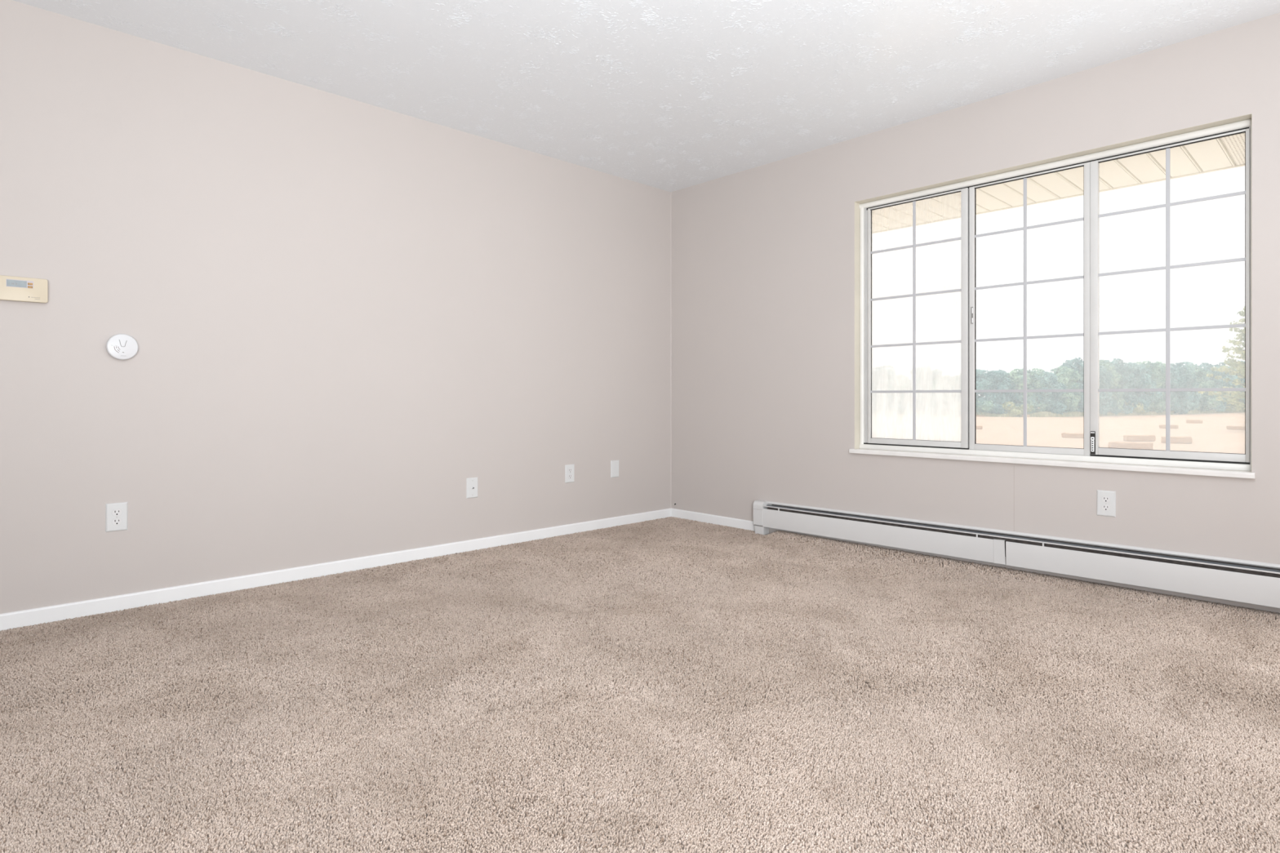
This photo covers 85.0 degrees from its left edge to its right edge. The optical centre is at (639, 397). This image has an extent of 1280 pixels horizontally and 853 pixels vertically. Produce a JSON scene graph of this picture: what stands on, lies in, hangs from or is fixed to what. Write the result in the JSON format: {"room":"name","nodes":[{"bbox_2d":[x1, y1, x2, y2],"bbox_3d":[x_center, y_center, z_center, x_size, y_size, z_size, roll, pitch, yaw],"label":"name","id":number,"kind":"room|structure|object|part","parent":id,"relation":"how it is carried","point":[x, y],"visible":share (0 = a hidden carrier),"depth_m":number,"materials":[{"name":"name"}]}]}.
{"room":"empty living room","nodes":[
{"label":"empty living room","id":0,"kind":"room"},
{"bbox_2d":[0,0,671,613],"bbox_3d":[-2.123,-0.349,3.102,6.610,2.590,0.120,0,0,-44],"label":"wall","id":1,"kind":"structure","parent":0,"point":[342,313],"depth_m":3.38,"materials":[{"name":"beige paint"}]},
{"bbox_2d":[0,275,48,302],"bbox_3d":[-2.415,-0.420,2.723,0.160,0.094,0.027,0,0,-44],"label":"thermostat","id":2,"kind":"object","parent":1,"relation":"attached to","point":[12,288],"visible":1,"depth_m":2.72,"materials":[{"name":"beige plastic"}]},
{"bbox_2d":[105,502,127,532],"bbox_3d":[-2.202,0.505,2.939,0.075,0.118,0.007,0,0,-44],"label":"wall outlet","id":3,"kind":"object","parent":1,"relation":"attached to","point":[116,513],"visible":1,"depth_m":2.94,"materials":[{"name":"white plastic"}]},
{"bbox_2d":[111,518,121,525],"bbox_3d":[-2.200,0.524,2.938,0.034,0.028,0.002,0,0,-44],"label":"receptacle","id":4,"kind":"object","parent":3,"relation":"attached to","point":[115,522],"depth_m":2.94,"materials":[{"name":"white plastic"}]},
{"bbox_2d":[111,509,121,515],"bbox_3d":[-2.200,0.486,2.938,0.034,0.028,0.002,0,0,-44],"label":"receptacle","id":5,"kind":"object","parent":3,"relation":"attached to","point":[114,512],"depth_m":2.94,"materials":[{"name":"white plastic"}]},
{"bbox_2d":[106,333,138,359],"bbox_3d":[-2.184,-0.212,2.946,0.110,0.110,0.023,0,0,-44],"label":"fire alarm","id":6,"kind":"object","parent":1,"relation":"attached to","point":[119,346],"visible":1,"depth_m":2.94,"materials":[{"name":"white plastic"}]},
{"bbox_2d":[0,508,671,631],"bbox_3d":[-2.086,0.873,3.047,6.390,0.074,0.011,0,0,-44],"label":"baseboard","id":7,"kind":"structure","parent":1,"relation":"attached to","point":[39,615],"depth_m":3.38,"materials":[{"name":"white paint"}]},
{"bbox_2d":[466,477,477,498],"bbox_3d":[-0.980,0.532,4.095,0.075,0.118,0.016,0,0,-44],"label":"plate","id":8,"kind":"object","parent":1,"relation":"attached to","point":[471,482],"visible":1,"depth_m":4.09,"materials":[{"name":"white plastic"}]},
{"bbox_2d":[564,464,573,483],"bbox_3d":[-0.460,0.504,4.595,0.075,0.118,0.007,0,0,-44],"label":"wall outlet","id":9,"kind":"object","parent":1,"relation":"attached to","point":[569,468],"visible":1,"depth_m":4.59,"materials":[{"name":"white plastic"}]},
{"bbox_2d":[610,460,618,477],"bbox_3d":[-0.173,0.500,4.868,0.075,0.118,0.006,0,0,-44],"label":"blank plate","id":10,"kind":"object","parent":1,"relation":"attached to","point":[614,464],"visible":1,"depth_m":4.86,"materials":[{"name":"white plastic"}]},
{"bbox_2d":[13,0,1279,191],"bbox_3d":[-0.160,-1.604,1.036,6.610,0.120,5.820,0,0,-44],"label":"ceiling","id":11,"kind":"structure","parent":0,"point":[670,95],"depth_m":3.15,"materials":[{"name":"white paint"}]},
{"bbox_2d":[671,12,1279,613],"bbox_3d":[2.237,-0.349,3.232,0.110,2.590,5.700,0,0,-44],"label":"wall","id":12,"kind":"structure","parent":0,"point":[762,257],"depth_m":3.96,"materials":[{"name":"beige paint"}]},
{"bbox_2d":[671,508,755,531],"bbox_3d":[0.511,0.873,4.960,0.011,0.074,0.818,0,0,-44],"label":"baseboard","id":13,"kind":"structure","parent":12,"relation":"attached to","point":[700,517],"depth_m":4.94,"materials":[{"name":"white paint"}]},
{"bbox_2d":[752,500,1279,608],"bbox_3d":[2.367,0.783,2.965,0.068,0.220,4.632,0,0,-44],"label":"baseboard heater","id":14,"kind":"object","parent":12,"relation":"attached to","point":[1238,580],"visible":0.98,"depth_m":3.36,"materials":[{"name":"white metal"}]},
{"bbox_3d":[1.302,0.784,4.051,0.013,0.118,1.435,0,0,-44],"label":"panel","id":15,"kind":"part","parent":14,"relation":"part of","materials":[{"name":"white metal"}]},
{"bbox_3d":[2.889,0.771,2.381,0.013,0.119,3.066,0,0,-44],"label":"panel","id":16,"kind":"part","parent":14,"relation":"part of","materials":[{"name":"white metal"}]},
{"bbox_2d":[848,113,1255,479],"bbox_3d":[1.922,-0.417,3.547,0.132,1.502,1.822,0,0,-44],"label":"window","id":17,"kind":"structure","parent":12,"relation":"in","point":[950,430],"depth_m":3.63,"materials":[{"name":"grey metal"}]},
{"bbox_2d":[871,200,960,439],"bbox_3d":[1.556,-0.438,3.966,0.006,1.364,0.528,0,0,-44],"label":"grille","id":18,"kind":"object","parent":17,"relation":"attached to","point":[920,420],"depth_m":3.96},
{"bbox_3d":[1.561,-0.436,3.970,0.002,1.368,0.536,0,0,-44],"label":"pane","id":19,"kind":"part","parent":17,"relation":"part of","materials":[{"name":"clear glass"}]},
{"bbox_3d":[1.565,-0.425,3.962,0.026,1.398,0.579,0,0,-44],"label":"sash","id":20,"kind":"part","parent":17,"relation":"part of","materials":[{"name":"grey metal"}]},
{"bbox_2d":[974,177,1084,446],"bbox_3d":[1.964,-0.436,3.546,0.006,1.370,0.509,0,0,-44],"label":"grille","id":21,"kind":"object","parent":17,"relation":"attached to","point":[993,181],"depth_m":3.55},
{"bbox_3d":[1.967,-0.422,3.548,0.026,1.406,0.562,0,0,-44],"label":"sash","id":22,"kind":"part","parent":17,"relation":"part of","materials":[{"name":"grey metal"}]},
{"bbox_3d":[1.902,0.321,3.528,0.076,0.024,1.822,0,0,-44],"label":"sill","id":23,"kind":"part","parent":17,"relation":"part of","materials":[{"name":"white paint"}]},
{"bbox_3d":[2.151,0.213,3.319,0.003,0.093,0.016,0,0,-44],"label":"lever","id":24,"kind":"part","parent":17,"relation":"part of","materials":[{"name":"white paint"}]},
{"bbox_3d":[2.355,-0.425,3.131,0.026,1.396,0.576,0,0,-44],"label":"sash","id":25,"kind":"part","parent":17,"relation":"part of","materials":[{"name":"grey metal"}]},
{"bbox_2d":[1098,147,1245,450],"bbox_3d":[2.359,-0.440,3.122,0.006,1.360,0.531,0,0,-44],"label":"grille","id":26,"kind":"object","parent":17,"relation":"attached to","point":[1137,151],"depth_m":3.12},
{"bbox_2d":[871,133,1244,233],"bbox_3d":[2.210,-1.486,4.037,0.959,0.536,6.025,0,0,-44],"label":"roof eave","id":27,"kind":"object","parent":12,"relation":"attached to","point":[1225,153],"visible":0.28,"depth_m":3.98,"materials":[{"name":"beige plastic"}]},
{"bbox_2d":[1097,489,1115,517],"bbox_3d":[2.157,0.493,3.231,0.007,0.118,0.075,0,0,-44],"label":"wall outlet","id":28,"kind":"object","parent":12,"relation":"attached to","point":[1106,500],"visible":1,"depth_m":3.23,"materials":[{"name":"white plastic"}]},
{"bbox_2d":[1101,504,1110,511],"bbox_3d":[2.155,0.512,3.229,0.002,0.028,0.034,0,0,-44],"label":"receptacle","id":29,"kind":"object","parent":28,"relation":"attached to","point":[1104,507],"depth_m":3.23,"materials":[{"name":"white plastic"}]},
{"bbox_2d":[1101,496,1110,502],"bbox_3d":[2.155,0.473,3.229,0.002,0.028,0.034,0,0,-44],"label":"receptacle","id":30,"kind":"object","parent":28,"relation":"attached to","point":[1104,499],"depth_m":3.23,"materials":[{"name":"white plastic"}]},
{"bbox_3d":[-0.160,0.963,1.036,6.610,0.106,5.820,0,0,-44],"label":"floor","id":31,"kind":"structure","parent":0,"visible":0},
{"bbox_2d":[0,516,1279,852],"bbox_3d":[0.060,0.887,2.317,4.311,0.046,4.009,0,0,-44],"label":"carpet","id":32,"kind":"object","parent":31,"relation":"on","point":[858,698],"visible":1,"depth_m":1.99,"materials":[{"name":"beige carpet"}]},
{"label":"outside","id":33,"kind":"structure","parent":0,"visible":0},
{"bbox_2d":[871,400,1250,471],"bbox_3d":[198.943,4.096,304.522,699.590,0.001,680.000,0,0,-44],"label":"ground","id":34,"kind":"structure","parent":33,"point":[1212,435],"depth_m":85.45,"materials":[{"name":"sandy soil"}]},
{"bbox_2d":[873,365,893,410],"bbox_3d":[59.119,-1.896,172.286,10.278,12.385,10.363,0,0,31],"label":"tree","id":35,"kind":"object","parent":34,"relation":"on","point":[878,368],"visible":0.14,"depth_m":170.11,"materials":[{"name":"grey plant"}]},
{"bbox_2d":[886,377,911,408],"bbox_3d":[61.424,-0.619,165.970,10.166,9.730,9.404,0,0,3],"label":"tree","id":36,"kind":"object","parent":34,"relation":"on","point":[891,395],"visible":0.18,"depth_m":164.19,"materials":[{"name":"grey plant"}]},
{"bbox_2d":[897,404,904,413],"bbox_3d":[59.564,2.944,160.313,4.013,2.757,3.759,0,0,35],"label":"bush","id":37,"kind":"object","parent":34,"relation":"on","point":[900,407],"visible":0.51,"depth_m":159.18,"materials":[{"name":"grey plant"}]},
{"bbox_2d":[910,367,942,404],"bbox_3d":[65.980,-1.604,162.380,8.029,11.766,8.327,0,0,9],"label":"tree","id":38,"kind":"object","parent":34,"relation":"on","point":[934,374],"visible":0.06,"depth_m":160.98,"materials":[{"name":"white plant"}]},
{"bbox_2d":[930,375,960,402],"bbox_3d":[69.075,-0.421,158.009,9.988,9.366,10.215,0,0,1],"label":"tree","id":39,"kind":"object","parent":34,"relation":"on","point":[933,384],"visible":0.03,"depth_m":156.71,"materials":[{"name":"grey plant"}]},
{"bbox_2d":[976,425,982,429],"bbox_3d":[42.986,3.866,89.682,1.824,0.460,0.788,0,0,26],"label":"hay bale","id":40,"kind":"object","parent":34,"relation":"on","point":[980,427],"visible":0.51,"depth_m":89.16,"materials":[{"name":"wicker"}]},
{"bbox_2d":[960,368,1002,412],"bbox_3d":[74.910,-1.090,153.459,9.707,10.734,9.788,0,0,42],"label":"tree","id":41,"kind":"object","parent":34,"relation":"on","point":[980,374],"visible":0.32,"depth_m":151.08,"materials":[{"name":"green plant"}]},
{"bbox_2d":[976,398,996,414],"bbox_3d":[72.514,2.286,147.891,6.295,4.095,5.682,0,0,-32],"label":"bush","id":42,"kind":"object","parent":34,"relation":"on","point":[984,406],"visible":0.7,"depth_m":146.46,"materials":[{"name":"green plant"}]},
{"bbox_2d":[991,403,1008,414],"bbox_3d":[75.241,2.824,146.750,4.135,3.032,4.414,0,0,0],"label":"bush","id":43,"kind":"object","parent":34,"relation":"on","point":[998,410],"visible":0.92,"depth_m":145.50,"materials":[{"name":"green plant"}]},
{"bbox_2d":[981,368,1022,413],"bbox_3d":[77.573,-0.897,150.195,8.327,10.321,8.028,0,0,15],"label":"tree","id":44,"kind":"object","parent":34,"relation":"on","point":[1002,384],"visible":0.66,"depth_m":148.37,"materials":[{"name":"green plant"}]},
{"bbox_2d":[1000,400,1033,414],"bbox_3d":[77.985,2.556,144.728,5.446,3.496,5.742,0,0,-31],"label":"bush","id":45,"kind":"object","parent":34,"relation":"on","point":[1017,410],"visible":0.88,"depth_m":144.05,"materials":[{"name":"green plant"}]},
{"bbox_2d":[1005,368,1050,413],"bbox_3d":[82.227,-1.016,148.497,9.648,10.587,9.433,0,0,43],"label":"tree","id":46,"kind":"object","parent":34,"relation":"on","point":[1018,376],"visible":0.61,"depth_m":146.36,"materials":[{"name":"green plant"}]},
{"bbox_2d":[1026,370,1069,414],"bbox_3d":[85.515,-0.688,147.886,9.707,9.908,9.788,0,0,-38],"label":"tree","id":47,"kind":"object","parent":34,"relation":"on","point":[1051,400],"visible":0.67,"depth_m":145.11,"materials":[{"name":"green plant"}]},
{"bbox_2d":[875,408,1244,417],"bbox_3d":[105.802,3.468,186.001,105.183,1.255,75.592,0,0,-44],"label":"grass","id":48,"kind":"structure","parent":34,"relation":"on","point":[1045,414],"depth_m":147.79,"materials":[{"name":"green plant"}]},
{"bbox_2d":[1044,365,1083,413],"bbox_3d":[90.322,-1.214,149.208,9.037,10.946,8.359,0,0,-42],"label":"tree","id":49,"kind":"object","parent":34,"relation":"on","point":[1064,375],"visible":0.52,"depth_m":146.50,"materials":[{"name":"green plant"}]},
{"bbox_2d":[1061,432,1084,438],"bbox_3d":[43.572,3.834,70.090,2.177,0.524,0.785,0,0,41],"label":"hay bale","id":50,"kind":"object","parent":34,"relation":"on","point":[1063,434],"visible":0.74,"depth_m":69.83,"materials":[{"name":"plant"}]},
{"bbox_2d":[1060,356,1102,412],"bbox_3d":[93.970,-2.209,151.095,9.368,13.004,9.032,0,0,-33],"label":"tree","id":51,"kind":"object","parent":34,"relation":"on","point":[1077,366],"visible":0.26,"depth_m":148.66,"materials":[{"name":"green plant"}]},
{"bbox_2d":[1083,365,1117,415],"bbox_3d":[98.681,-1.694,152.896,9.788,11.972,9.707,0,0,15],"label":"tree","id":52,"kind":"object","parent":34,"relation":"on","point":[1103,376],"visible":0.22,"depth_m":150.16,"materials":[{"name":"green plant"}]},
{"bbox_2d":[1099,360,1125,411],"bbox_3d":[103.446,-2.107,157.165,10.166,12.770,9.404,0,0,-35],"label":"tree","id":53,"kind":"object","parent":34,"relation":"on","point":[1113,371],"visible":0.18,"depth_m":155.25,"materials":[{"name":"green plant"}]},
{"bbox_2d":[1106,402,1121,414],"bbox_3d":[104.372,2.704,155.848,4.511,3.308,4.815,0,0,-15],"label":"bush","id":54,"kind":"object","parent":34,"relation":"on","point":[1115,411],"visible":0.26,"depth_m":154.54,"materials":[{"name":"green plant"}]},
{"bbox_2d":[1102,358,1137,413],"bbox_3d":[108.361,-2.360,159.665,9.032,13.314,9.368,0,0,-3],"label":"tree","id":55,"kind":"object","parent":34,"relation":"on","point":[1126,371],"visible":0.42,"depth_m":157.04,"materials":[{"name":"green plant"}]},
{"bbox_2d":[1107,441,1153,449],"bbox_3d":[37.836,3.769,53.868,2.874,0.653,0.791,0,0,23],"label":"hay bale","id":56,"kind":"object","parent":34,"relation":"on","point":[1146,446],"visible":0.75,"depth_m":53.54,"materials":[{"name":"plant"}]},
{"bbox_2d":[1121,399,1146,413],"bbox_3d":[112.716,2.026,160.284,7.656,4.661,7.262,0,0,-6],"label":"bush","id":57,"kind":"object","parent":34,"relation":"on","point":[1136,410],"visible":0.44,"depth_m":157.63,"materials":[{"name":"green plant"}]},
{"bbox_2d":[1123,435,1155,441],"bbox_3d":[46.331,3.799,64.798,2.606,0.594,0.801,0,0,4],"label":"hay bale","id":58,"kind":"object","parent":34,"relation":"on","point":[1126,437],"visible":1,"depth_m":64.44,"materials":[{"name":"plant"}]},
{"bbox_2d":[1119,361,1162,413],"bbox_3d":[114.580,-1.996,162.464,10.278,12.592,10.363,0,0,-8],"label":"tree","id":59,"kind":"object","parent":34,"relation":"on","point":[1143,378],"visible":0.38,"depth_m":159.53,"materials":[{"name":"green plant"}]},
{"bbox_2d":[1136,360,1165,413],"bbox_3d":[119.755,-2.208,165.631,9.989,13.031,10.215,0,0,-2],"label":"tree","id":60,"kind":"object","parent":34,"relation":"on","point":[1158,373],"visible":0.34,"depth_m":162.44,"materials":[{"name":"green plant"}]},
{"bbox_2d":[1148,400,1172,413],"bbox_3d":[121.029,2.286,163.700,5.682,4.095,6.295,0,0,28],"label":"bush","id":61,"kind":"object","parent":34,"relation":"on","point":[1154,404],"visible":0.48,"depth_m":162.06,"materials":[{"name":"green plant"}]},
{"bbox_2d":[1159,424,1178,428],"bbox_3d":[68.900,3.833,91.001,2.032,0.526,0.793,0,0,39],"label":"hay bale","id":62,"kind":"object","parent":34,"relation":"on","point":[1161,426],"visible":0.78,"depth_m":90.61,"materials":[{"name":"plant"}]},
{"bbox_2d":[1149,362,1190,413],"bbox_3d":[125.224,-2.108,167.428,9.888,12.798,9.534,0,0,4],"label":"tree","id":63,"kind":"object","parent":34,"relation":"on","point":[1175,375],"visible":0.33,"depth_m":164.39,"materials":[{"name":"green plant"}]},
{"bbox_2d":[1160,435,1192,444],"bbox_3d":[47.547,3.780,61.891,2.224,0.631,0.794,0,0,30],"label":"hay bale","id":64,"kind":"object","parent":34,"relation":"on","point":[1184,440],"visible":0.84,"depth_m":61.52,"materials":[{"name":"plant"}]},
{"bbox_2d":[1164,360,1203,412],"bbox_3d":[132.156,-2.298,172.359,10.849,13.211,10.939,0,0,38],"label":"tree","id":65,"kind":"object","parent":34,"relation":"on","point":[1187,371],"visible":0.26,"depth_m":169.61,"materials":[{"name":"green plant"}]},
{"bbox_2d":[1169,394,1199,414],"bbox_3d":[130.535,1.863,168.316,7.142,5.238,7.624,0,0,-24],"label":"bush","id":66,"kind":"object","parent":34,"relation":"on","point":[1188,404],"visible":0.43,"depth_m":166.21,"materials":[{"name":"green plant"}]},
{"bbox_2d":[1186,419,1202,423],"bbox_3d":[86.818,3.816,109.380,0.790,0.559,2.061,0,0,-37],"label":"hay bale","id":67,"kind":"object","parent":34,"relation":"on","point":[1192,421],"visible":1,"depth_m":109.03,"materials":[{"name":"plant"}]},
{"bbox_2d":[1182,364,1221,410],"bbox_3d":[139.714,-2.008,176.489,10.448,12.568,11.296,0,0,-40],"label":"tree","id":68,"kind":"object","parent":34,"relation":"on","point":[1203,384],"visible":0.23,"depth_m":174.14,"materials":[{"name":"green plant"}]},
{"bbox_2d":[1190,397,1215,413],"bbox_3d":[141.573,2.162,175.811,6.060,4.368,6.715,0,0,-20],"label":"bush","id":69,"kind":"object","parent":34,"relation":"on","point":[1203,406],"visible":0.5,"depth_m":174.29,"materials":[{"name":"green plant"}]},
{"bbox_2d":[1184,362,1226,412],"bbox_3d":[146.440,-2.410,181.786,10.036,13.417,10.409,0,0,-15],"label":"tree","id":70,"kind":"object","parent":34,"relation":"on","point":[1206,366],"visible":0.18,"depth_m":178.79,"materials":[{"name":"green plant"}]},
{"bbox_2d":[1198,306,1244,405],"bbox_3d":[72.013,-3.535,81.862,9.719,15.476,10.400,0,0,-44],"label":"tree","id":71,"kind":"object","parent":34,"relation":"on","point":[1238,350],"visible":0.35,"depth_m":82.40,"materials":[{"name":"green plant"}]},
{"bbox_2d":[1208,364,1244,410],"bbox_3d":[156.104,-2.298,187.159,12.562,13.211,12.666,0,0,23],"label":"tree","id":72,"kind":"object","parent":34,"relation":"on","point":[1232,377],"visible":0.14,"depth_m":183.66,"materials":[{"name":"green plant"}]},
{"bbox_2d":[1216,392,1244,412],"bbox_3d":[155.194,1.629,184.094,9.092,5.535,8.623,0,0,0],"label":"bush","id":73,"kind":"object","parent":34,"relation":"on","point":[1234,406],"visible":0.31,"depth_m":181.74,"materials":[{"name":"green plant"}]},
{"bbox_2d":[1217,360,1244,409],"bbox_3d":[165.573,-3.016,193.020,12.490,14.656,12.043,0,0,44],"label":"tree","id":74,"kind":"object","parent":34,"relation":"on","point":[1220,363],"visible":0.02,"depth_m":192.85,"materials":[{"name":"green plant"}]},
{"bbox_2d":[1226,425,1244,430],"bbox_3d":[74.850,3.849,87.481,0.783,0.506,2.309,0,0,-13],"label":"hay bale","id":75,"kind":"object","parent":34,"relation":"on","point":[1230,427],"visible":0.8,"depth_m":87.28,"materials":[{"name":"plant"}]}
]}

